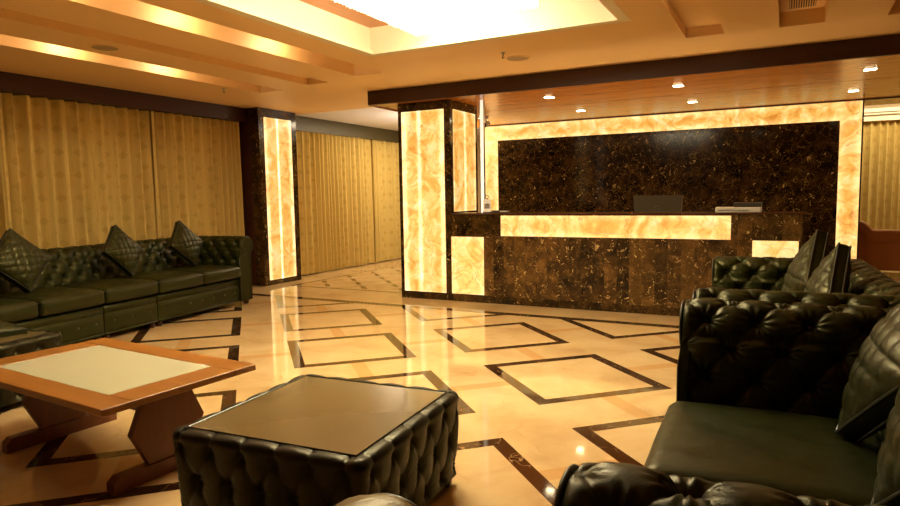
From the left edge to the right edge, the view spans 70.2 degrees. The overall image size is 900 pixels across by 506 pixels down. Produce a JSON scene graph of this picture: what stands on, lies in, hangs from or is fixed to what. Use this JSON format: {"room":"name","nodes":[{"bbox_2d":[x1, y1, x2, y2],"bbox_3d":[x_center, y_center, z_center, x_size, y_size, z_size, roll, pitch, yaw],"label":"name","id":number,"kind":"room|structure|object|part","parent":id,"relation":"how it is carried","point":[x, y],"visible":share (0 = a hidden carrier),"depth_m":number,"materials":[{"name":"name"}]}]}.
{"room":"lobby","nodes":[
{"label":"lobby","id":0,"kind":"room"},
{"bbox_2d":[0,258,899,505],"bbox_3d":[0.928,0.869,5.495,12.000,0.100,16.800,2,6,28],"label":"floor","id":1,"kind":"structure","parent":0,"point":[542,392],"depth_m":4.77,"materials":[{"name":"beige tile"}]},
{"bbox_2d":[0,329,61,407],"bbox_3d":[-3.189,0.784,4.136,0.880,0.443,0.880,1,5,20],"label":"table","id":2,"kind":"object","parent":1,"relation":"on","point":[34,340],"visible":0.38,"depth_m":4.13,"materials":[{"name":"black leather"}]},
{"bbox_2d":[0,321,27,337],"bbox_3d":[-3.108,0.539,4.277,0.370,0.159,0.372,2,6,34],"label":"throw pillow","id":3,"kind":"object","parent":2,"relation":"on","point":[7,329],"visible":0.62,"depth_m":4.27,"materials":[{"name":"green leather"}]},
{"bbox_3d":[-3.192,0.574,4.118,0.756,0.013,0.756,1,5,20],"label":"glass","id":4,"kind":"part","parent":2,"relation":"part of","materials":[{"name":"brown glass"}]},
{"bbox_2d":[0,235,252,345],"bbox_3d":[-3.577,0.369,6.493,1.001,0.862,3.913,1,5,19],"label":"sofa","id":5,"kind":"object","parent":1,"relation":"on","point":[80,294],"visible":0.85,"depth_m":6.55,"materials":[{"name":"green leather"}]},
{"bbox_2d":[0,298,38,322],"bbox_3d":[-3.883,0.482,5.196,0.717,0.178,0.659,1,5,19],"label":"seat cushion","id":6,"kind":"object","parent":5,"relation":"on","point":[12,310],"depth_m":5.24,"materials":[{"name":"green leather"}]},
{"bbox_2d":[0,228,51,292],"bbox_3d":[-3.832,0.069,5.682,0.265,0.586,0.605,2,6,28],"label":"throw pillow","id":7,"kind":"object","parent":5,"relation":"on","point":[22,263],"visible":1,"depth_m":5.63,"materials":[{"name":"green leather"}]},
{"bbox_2d":[0,287,104,315],"bbox_3d":[-3.663,0.423,5.820,0.717,0.178,0.659,1,5,19],"label":"seat cushion","id":8,"kind":"object","parent":5,"relation":"on","point":[51,301],"depth_m":5.70,"materials":[{"name":"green leather"}]},
{"bbox_3d":[-3.902,0.335,6.604,0.314,0.804,3.725,1,5,19],"label":"backrest","id":9,"kind":"part","parent":5,"relation":"part of","materials":[{"name":"green leather"}]},
{"bbox_2d":[57,278,157,303],"bbox_3d":[-3.443,0.364,6.445,0.717,0.178,0.659,1,5,19],"label":"seat cushion","id":10,"kind":"object","parent":5,"relation":"on","point":[116,290],"depth_m":6.32,"materials":[{"name":"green leather"}]},
{"bbox_2d":[100,224,142,277],"bbox_3d":[-3.459,-0.023,6.759,0.254,0.564,0.574,2,6,28],"label":"throw pillow","id":11,"kind":"object","parent":5,"relation":"on","point":[119,248],"visible":1,"depth_m":6.68,"materials":[{"name":"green leather"}]},
{"bbox_3d":[-3.540,0.605,6.502,0.824,0.280,3.325,1,5,19],"label":"rail","id":12,"kind":"part","parent":5,"relation":"part of","materials":[{"name":"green leather"}]},
{"bbox_2d":[115,271,202,292],"bbox_3d":[-3.224,0.304,7.070,0.717,0.178,0.659,1,5,19],"label":"seat cushion","id":13,"kind":"object","parent":5,"relation":"on","point":[168,281],"depth_m":6.94,"materials":[{"name":"green leather"}]},
{"bbox_2d":[167,220,202,266],"bbox_3d":[-3.151,-0.110,7.639,0.252,0.571,0.585,2,6,28],"label":"throw pillow","id":14,"kind":"object","parent":5,"relation":"on","point":[186,244],"visible":1,"depth_m":7.56,"materials":[{"name":"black leather"}]},
{"bbox_2d":[161,265,239,284],"bbox_3d":[-3.004,0.245,7.694,0.717,0.178,0.659,1,5,19],"label":"seat cushion","id":15,"kind":"object","parent":5,"relation":"on","point":[211,274],"depth_m":7.57,"materials":[{"name":"green leather"}]},
{"bbox_3d":[-2.952,0.179,8.181,0.850,0.804,0.293,1,5,19],"label":"arm","id":16,"kind":"part","parent":5,"relation":"part of","materials":[{"name":"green leather"}]},
{"bbox_3d":[-2.566,0.198,8.036,0.036,0.785,0.266,1,5,19],"label":"arm","id":17,"kind":"part","parent":5,"relation":"part of","materials":[{"name":"green leather"}]},
{"bbox_2d":[0,338,255,495],"bbox_3d":[-1.823,0.823,3.393,1.384,0.455,0.830,2,6,31],"label":"coffee table","id":18,"kind":"object","parent":1,"relation":"on","point":[72,388],"visible":0.98,"depth_m":3.19,"materials":[{"name":"orange wood"}]},
{"bbox_3d":[-2.208,0.792,3.625,0.038,0.339,0.390,2,6,31],"label":"leg panel","id":19,"kind":"part","parent":18,"relation":"part of","materials":[{"name":"red wood"}]},
{"bbox_3d":[-1.379,0.824,3.123,0.038,0.339,0.390,2,6,31],"label":"leg panel","id":20,"kind":"part","parent":18,"relation":"part of","materials":[{"name":"red wood"}]},
{"bbox_2d":[239,108,256,285],"bbox_3d":[-2.945,-0.871,10.095,0.380,2.670,0.820,2,6,28],"label":"trim","id":21,"kind":"structure","parent":1,"relation":"on","point":[244,127],"depth_m":9.68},
{"bbox_2d":[249,107,301,285],"bbox_3d":[-2.697,-0.862,9.966,0.180,2.668,0.820,2,6,28],"label":"pillar","id":22,"kind":"structure","parent":1,"relation":"on","point":[272,132],"depth_m":9.81,"materials":[{"name":"stone"}]},
{"bbox_3d":[-2.627,-0.831,9.920,0.012,2.456,0.590,2,6,28],"label":"onyx panel","id":23,"kind":"part","parent":22,"relation":"part of","materials":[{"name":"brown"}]},
{"bbox_2d":[172,374,458,505],"bbox_3d":[-0.516,0.870,2.722,0.884,0.438,0.884,1,6,24],"label":"table","id":24,"kind":"object","parent":1,"relation":"on","point":[309,439],"visible":0.98,"depth_m":2.46,"materials":[{"name":"black leather"}]},
{"bbox_3d":[-0.520,0.663,2.703,0.761,0.013,0.761,1,6,24],"label":"glass","id":25,"kind":"part","parent":24,"relation":"part of","materials":[{"name":"brown glass"}]},
{"bbox_2d":[334,493,416,505],"bbox_3d":[-1.022,0.815,1.067,1.909,0.860,0.952,2,6,28],"label":"loveseat","id":26,"kind":"object","parent":1,"relation":"on","point":[376,499],"visible":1,"depth_m":0.98,"materials":[{"name":"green leather"}]},
{"bbox_2d":[398,99,477,300],"bbox_3d":[-0.134,-0.687,8.486,0.761,2.500,0.801,2,6,28],"label":"pillar","id":27,"kind":"structure","parent":1,"relation":"on","point":[438,164],"depth_m":8.14,"materials":[{"name":"stone"}]},
{"bbox_3d":[-0.334,-0.646,8.148,0.610,2.296,0.012,2,6,28],"label":"onyx panel","id":28,"kind":"part","parent":27,"relation":"part of","materials":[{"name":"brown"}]},
{"bbox_3d":[0.192,-1.180,8.273,0.012,1.270,0.630,2,6,28],"label":"onyx panel","id":29,"kind":"part","parent":27,"relation":"part of","materials":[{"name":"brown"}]},
{"bbox_2d":[451,211,807,315],"bbox_3d":[1.916,0.073,7.457,3.882,1.104,0.785,2,6,28],"label":"reception desk","id":30,"kind":"object","parent":1,"relation":"on","point":[624,262],"visible":0.84,"depth_m":7.14,"materials":[{"name":"stone"}]},
{"bbox_3d":[0.218,0.156,7.933,0.439,0.714,0.012,2,6,28],"label":"onyx panel","id":31,"kind":"part","parent":30,"relation":"part of","materials":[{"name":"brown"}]},
{"bbox_2d":[479,100,485,211],"bbox_3d":[0.406,-1.204,7.994,0.060,1.392,0.032,2,6,28],"label":"pole","id":32,"kind":"object","parent":30,"relation":"on","point":[481,102],"visible":0.83,"depth_m":7.98,"materials":[{"name":"white metal"}]},
{"bbox_2d":[480,100,483,211],"bbox_3d":[0.407,-1.204,7.993,0.044,1.392,0.024,2,6,28],"label":"diffuser","id":33,"kind":"object","parent":32,"relation":"attached to","point":[481,101],"depth_m":7.98,"materials":[{"name":"white"}]},
{"bbox_2d":[483,195,490,212],"bbox_3d":[0.462,-0.612,7.948,0.104,0.219,0.050,2,6,28],"label":"sign","id":34,"kind":"object","parent":30,"relation":"on","point":[486,202],"visible":1,"depth_m":7.94,"materials":[{"name":"grey plastic"}]},
{"bbox_2d":[489,210,509,212],"bbox_3d":[0.611,-0.510,7.851,0.240,0.028,0.100,2,6,28],"label":"tray","id":35,"kind":"object","parent":30,"relation":"on","point":[492,211],"visible":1,"depth_m":7.83,"materials":[{"name":"grey plastic"}]},
{"bbox_3d":[1.735,-0.292,7.098,2.536,0.244,0.012,2,6,28],"label":"onyx panel","id":36,"kind":"part","parent":30,"relation":"part of","materials":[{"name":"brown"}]},
{"bbox_2d":[451,211,807,214],"bbox_3d":[1.811,-0.449,7.218,3.875,0.019,0.355,2,6,28],"label":"countertop","id":37,"kind":"structure","parent":30,"relation":"on","point":[774,212],"depth_m":7.01,"materials":[{"name":"brown stone"}]},
{"bbox_2d":[634,195,682,211],"bbox_3d":[2.417,-0.394,7.446,0.550,0.550,0.200,2,6,28],"label":"computer monitor","id":38,"kind":"object","parent":30,"relation":"on","point":[652,203],"visible":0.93,"depth_m":7.40,"materials":[{"name":"brown"}]},
{"bbox_2d":[715,202,761,211],"bbox_3d":[2.984,-0.473,6.616,0.430,0.098,0.223,2,6,28],"label":"printer","id":39,"kind":"object","parent":30,"relation":"on","point":[738,206],"visible":0.99,"depth_m":6.51,"materials":[{"name":"beige plastic"}]},
{"bbox_3d":[3.061,-0.497,6.578,0.260,0.046,0.205,2,6,28],"label":"lid","id":40,"kind":"part","parent":39,"relation":"part of","materials":[{"name":"grey plastic"}]},
{"bbox_3d":[3.224,0.236,6.364,0.408,0.714,0.012,2,6,28],"label":"onyx panel","id":41,"kind":"part","parent":30,"relation":"part of","materials":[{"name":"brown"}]},
{"bbox_2d":[553,298,890,505],"bbox_3d":[1.042,0.715,1.784,1.020,0.864,2.130,2,6,26],"label":"loveseat","id":42,"kind":"object","parent":1,"relation":"on","point":[753,419],"visible":0.8,"depth_m":2.33,"materials":[{"name":"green leather"}]},
{"bbox_3d":[0.242,0.768,1.162,0.036,0.785,0.266,2,6,26],"label":"arm","id":43,"kind":"part","parent":42,"relation":"part of","materials":[{"name":"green leather"}]},
{"bbox_3d":[1.028,0.610,2.794,0.036,0.785,0.266,2,6,26],"label":"arm","id":44,"kind":"part","parent":42,"relation":"part of","materials":[{"name":"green leather"}]},
{"bbox_3d":[0.619,0.765,0.970,0.870,0.806,0.293,2,6,26],"label":"arm","id":45,"kind":"part","parent":42,"relation":"part of","materials":[{"name":"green leather"}]},
{"bbox_2d":[645,401,880,505],"bbox_3d":[1.082,0.706,2.195,0.737,0.178,0.766,2,6,26],"label":"seat cushion","id":46,"kind":"object","parent":42,"relation":"on","point":[799,452],"depth_m":2.08,"materials":[{"name":"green leather"}]},
{"bbox_3d":[1.414,0.605,2.618,0.870,0.806,0.293,2,6,26],"label":"arm","id":47,"kind":"part","parent":42,"relation":"part of","materials":[{"name":"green leather"}]},
{"bbox_2d":[834,304,899,442],"bbox_3d":[1.463,0.338,2.068,0.333,0.625,0.632,-1,5,2],"label":"throw pillow","id":48,"kind":"object","parent":42,"relation":"on","point":[869,395],"visible":0.94,"depth_m":2.02,"materials":[{"name":"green leather"}]},
{"bbox_3d":[1.360,0.695,1.629,0.313,0.806,1.964,2,6,26],"label":"backrest","id":49,"kind":"part","parent":42,"relation":"part of","materials":[{"name":"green leather"}]},
{"bbox_2d":[871,387,899,505],"bbox_3d":[1.231,0.384,1.550,0.320,0.633,0.639,-1,5,3],"label":"throw pillow","id":50,"kind":"object","parent":42,"relation":"on","point":[887,482],"visible":1,"depth_m":1.59,"materials":[{"name":"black leather"}]},
{"bbox_2d":[692,256,899,308],"bbox_3d":[1.968,0.531,3.678,1.021,0.863,1.908,1,6,25],"label":"loveseat","id":51,"kind":"object","parent":1,"relation":"on","point":[737,278],"visible":0.27,"depth_m":3.37,"materials":[{"name":"green leather"}]},
{"bbox_3d":[1.900,0.435,4.587,0.036,0.785,0.266,1,6,25],"label":"arm","id":52,"kind":"part","parent":51,"relation":"part of","materials":[{"name":"green leather"}]},
{"bbox_3d":[2.286,0.431,4.415,0.870,0.804,0.294,1,6,25],"label":"arm","id":53,"kind":"part","parent":51,"relation":"part of","materials":[{"name":"green leather"}]},
{"bbox_3d":[1.598,0.573,2.961,0.870,0.804,0.294,1,6,25],"label":"arm","id":54,"kind":"part","parent":51,"relation":"part of","materials":[{"name":"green leather"}]},
{"bbox_2d":[781,229,828,291],"bbox_3d":[2.169,0.157,3.923,0.255,0.613,0.626,0,5,14],"label":"throw pillow","id":55,"kind":"object","parent":51,"relation":"on","point":[810,255],"visible":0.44,"depth_m":3.81,"materials":[{"name":"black leather"}]},
{"bbox_2d":[803,242,851,293],"bbox_3d":[1.997,0.225,3.418,0.238,0.570,0.582,0,5,14],"label":"throw pillow","id":56,"kind":"object","parent":51,"relation":"on","point":[832,275],"visible":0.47,"depth_m":3.31,"materials":[{"name":"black leather"}]},
{"bbox_3d":[2.288,0.511,3.525,0.314,0.805,1.740,1,6,25],"label":"backrest","id":57,"kind":"part","parent":51,"relation":"part of","materials":[{"name":"green leather"}]},
{"bbox_2d":[858,220,899,270],"bbox_3d":[7.042,-0.105,9.550,1.938,0.920,0.910,2,6,28],"label":"sofa","id":58,"kind":"object","parent":1,"relation":"on","point":[880,248],"visible":0.75,"depth_m":9.43,"materials":[{"name":"brown leather"}]},
{"bbox_2d":[0,0,899,134],"bbox_3d":[0.881,-2.054,5.233,11.600,0.430,16.400,2,6,28],"label":"ceiling","id":59,"kind":"structure","parent":0,"point":[182,49],"depth_m":5.89,"materials":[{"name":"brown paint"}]},
{"bbox_2d":[89,44,120,50],"bbox_3d":[-3.044,-1.808,5.643,0.250,0.009,0.250,2,6,28],"label":"ceiling speaker","id":60,"kind":"object","parent":59,"relation":"attached to","point":[101,47],"visible":1,"depth_m":5.62,"materials":[{"name":"brown paint"}]},
{"bbox_2d":[91,46,117,50],"bbox_3d":[-3.044,-1.810,5.643,0.216,0.005,0.216,2,6,28],"label":"grille","id":61,"kind":"object","parent":60,"relation":"attached to","point":[101,48],"depth_m":5.66,"materials":[{"name":"beige"}]},
{"bbox_2d":[0,71,245,121],"bbox_3d":[-5.556,-1.628,5.145,0.300,0.195,10.200,2,6,28],"label":"trim","id":62,"kind":"structure","parent":59,"relation":"attached to","point":[16,84],"depth_m":7.68,"materials":[{"name":"brown wood"}]},
{"bbox_2d":[0,92,12,238],"bbox_3d":[-5.313,-0.346,5.668,0.200,2.450,2.710,2,6,28],"label":"curtain","id":63,"kind":"object","parent":62,"relation":"hanging from","point":[2,132],"visible":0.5,"depth_m":6.74,"materials":[{"name":"gold fabric"}]},
{"bbox_2d":[0,93,163,249],"bbox_3d":[-4.289,-0.535,7.589,0.209,2.450,1.922,2,6,28],"label":"curtain","id":64,"kind":"object","parent":62,"relation":"hanging from","point":[77,171],"visible":0.65,"depth_m":7.46,"materials":[{"name":"gold fabric"}]},
{"bbox_2d":[151,111,244,238],"bbox_3d":[-3.515,-0.675,9.014,0.162,2.450,1.494,2,6,28],"label":"curtain","id":65,"kind":"object","parent":62,"relation":"hanging from","point":[200,158],"visible":0.73,"depth_m":8.98,"materials":[{"name":"gold fabric"}]},
{"bbox_2d":[299,0,388,27],"bbox_3d":[-0.850,-1.920,3.356,2.450,0.023,5.030,2,6,28],"label":"trim","id":66,"kind":"structure","parent":59,"relation":"attached to","point":[337,8],"depth_m":5.61,"materials":[{"name":"brown wood"}]},
{"bbox_2d":[194,0,630,56],"bbox_3d":[-0.846,-1.661,3.379,2.480,0.037,5.060,2,6,28],"label":"trim","id":67,"kind":"structure","parent":59,"relation":"attached to","point":[619,15],"depth_m":5.27,"materials":[{"name":"beige paint"}]},
{"bbox_2d":[225,0,613,49],"bbox_3d":[-0.848,-1.797,3.367,2.490,0.234,5.062,2,6,28],"label":"ceiling recess","id":68,"kind":"structure","parent":59,"relation":"attached to","point":[547,12],"depth_m":5.45,"materials":[{"name":"beige paint"}]},
{"bbox_2d":[334,0,537,35],"bbox_3d":[-0.242,-1.907,4.432,1.240,0.214,2.160,2,6,28],"label":"ceiling light","id":69,"kind":"object","parent":59,"relation":"hanging from","point":[418,17],"visible":1,"depth_m":4.93,"materials":[{"name":"white plastic"}]},
{"bbox_2d":[505,55,529,60],"bbox_3d":[0.673,-1.931,6.353,0.250,0.009,0.250,2,6,28],"label":"ceiling speaker","id":70,"kind":"object","parent":59,"relation":"attached to","point":[517,57],"visible":1,"depth_m":6.35,"materials":[{"name":"brown paint"}]},
{"bbox_2d":[368,34,899,127],"bbox_3d":[3.815,-2.036,7.950,8.900,0.180,4.050,2,6,28],"label":"soffit","id":71,"kind":"object","parent":59,"relation":"in","point":[875,68],"depth_m":7.32,"materials":[{"name":"brown wood"}]},
{"bbox_3d":[-0.109,-2.159,10.025,0.020,0.180,4.010,2,6,28],"label":"trim","id":72,"kind":"part","parent":71,"relation":"part of","materials":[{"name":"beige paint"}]},
{"bbox_2d":[485,117,489,127],"bbox_3d":[0.546,-1.982,9.722,0.083,0.170,0.170,2,6,28],"label":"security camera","id":73,"kind":"object","parent":71,"relation":"attached to","point":[487,123],"visible":0.62,"depth_m":9.70,"materials":[{"name":"beige plastic"}]},
{"bbox_3d":[3.815,-2.036,7.950,8.900,0.180,4.050,2,6,28],"label":"reception canopy","id":74,"kind":"part","parent":71,"relation":"part of","materials":[{"name":"brown wood"}]},
{"bbox_2d":[782,0,823,11],"bbox_3d":[2.564,-1.918,4.633,0.290,0.028,1.180,2,6,28],"label":"ceiling vent","id":75,"kind":"object","parent":59,"relation":"in","point":[787,5],"visible":1,"depth_m":5.01,"materials":[{"name":"beige metal"}]},
{"bbox_2d":[498,121,839,253],"bbox_3d":[3.107,-0.873,9.973,5.535,2.500,0.220,2,6,28],"label":"wall","id":76,"kind":"structure","parent":0,"point":[792,166],"depth_m":9.60,"materials":[{"name":"stone"}]},
{"bbox_2d":[485,101,862,258],"bbox_3d":[3.053,-0.868,9.869,5.507,2.465,0.014,2,6,28],"label":"frame","id":77,"kind":"object","parent":76,"relation":"attached to","point":[849,114],"visible":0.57,"depth_m":9.16,"materials":[{"name":"yellow stone"}]},
{"bbox_2d":[856,100,864,258],"bbox_3d":[5.550,-0.797,8.684,0.018,2.500,0.260,2,6,28],"label":"trim","id":78,"kind":"structure","parent":76,"relation":"attached to","point":[863,100],"depth_m":8.55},
{"bbox_2d":[477,104,899,211],"bbox_3d":[4.752,-1.442,12.670,11.600,3.100,0.200,2,6,28],"label":"wall","id":79,"kind":"structure","parent":0,"point":[885,105],"depth_m":14.62,"materials":[{"name":"beige paint"}]},
{"bbox_2d":[295,115,397,142],"bbox_3d":[-1.562,-2.360,12.738,0.300,0.240,5.380,2,6,28],"label":"trim","id":80,"kind":"structure","parent":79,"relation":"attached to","point":[305,124],"depth_m":11.69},
{"bbox_2d":[296,131,331,275],"bbox_3d":[-2.403,-0.859,10.980,0.167,2.430,1.144,2,6,28],"label":"curtain","id":81,"kind":"object","parent":80,"relation":"hanging from","point":[312,150],"visible":0.75,"depth_m":11.06,"materials":[{"name":"gold fabric"}]},
{"bbox_2d":[327,134,374,269],"bbox_3d":[-1.881,-0.962,12.040,0.193,2.430,1.439,2,6,28],"label":"curtain","id":82,"kind":"object","parent":80,"relation":"hanging from","point":[349,158],"visible":0.98,"depth_m":12.00,"materials":[{"name":"gold fabric"}]},
{"bbox_2d":[370,140,400,262],"bbox_3d":[-0.927,-1.137,13.826,0.199,2.430,2.705,2,6,28],"label":"curtain","id":83,"kind":"object","parent":80,"relation":"hanging from","point":[384,155],"visible":0.38,"depth_m":13.09,"materials":[{"name":"gold fabric"}]},
{"bbox_2d":[860,120,899,228],"bbox_3d":[8.037,-0.994,10.557,3.384,2.440,0.205,2,6,28],"label":"curtain","id":84,"kind":"object","parent":79,"relation":"hanging from","point":[880,178],"visible":0.41,"depth_m":10.89,"materials":[{"name":"gold fabric"}]},
{"bbox_2d":[864,107,899,121],"bbox_3d":[7.723,-2.322,10.635,4.500,0.200,0.480,2,6,28],"label":"trim","id":85,"kind":"structure","parent":79,"relation":"attached to","point":[889,113],"depth_m":10.70,"materials":[{"name":"beige paint"}]}
]}

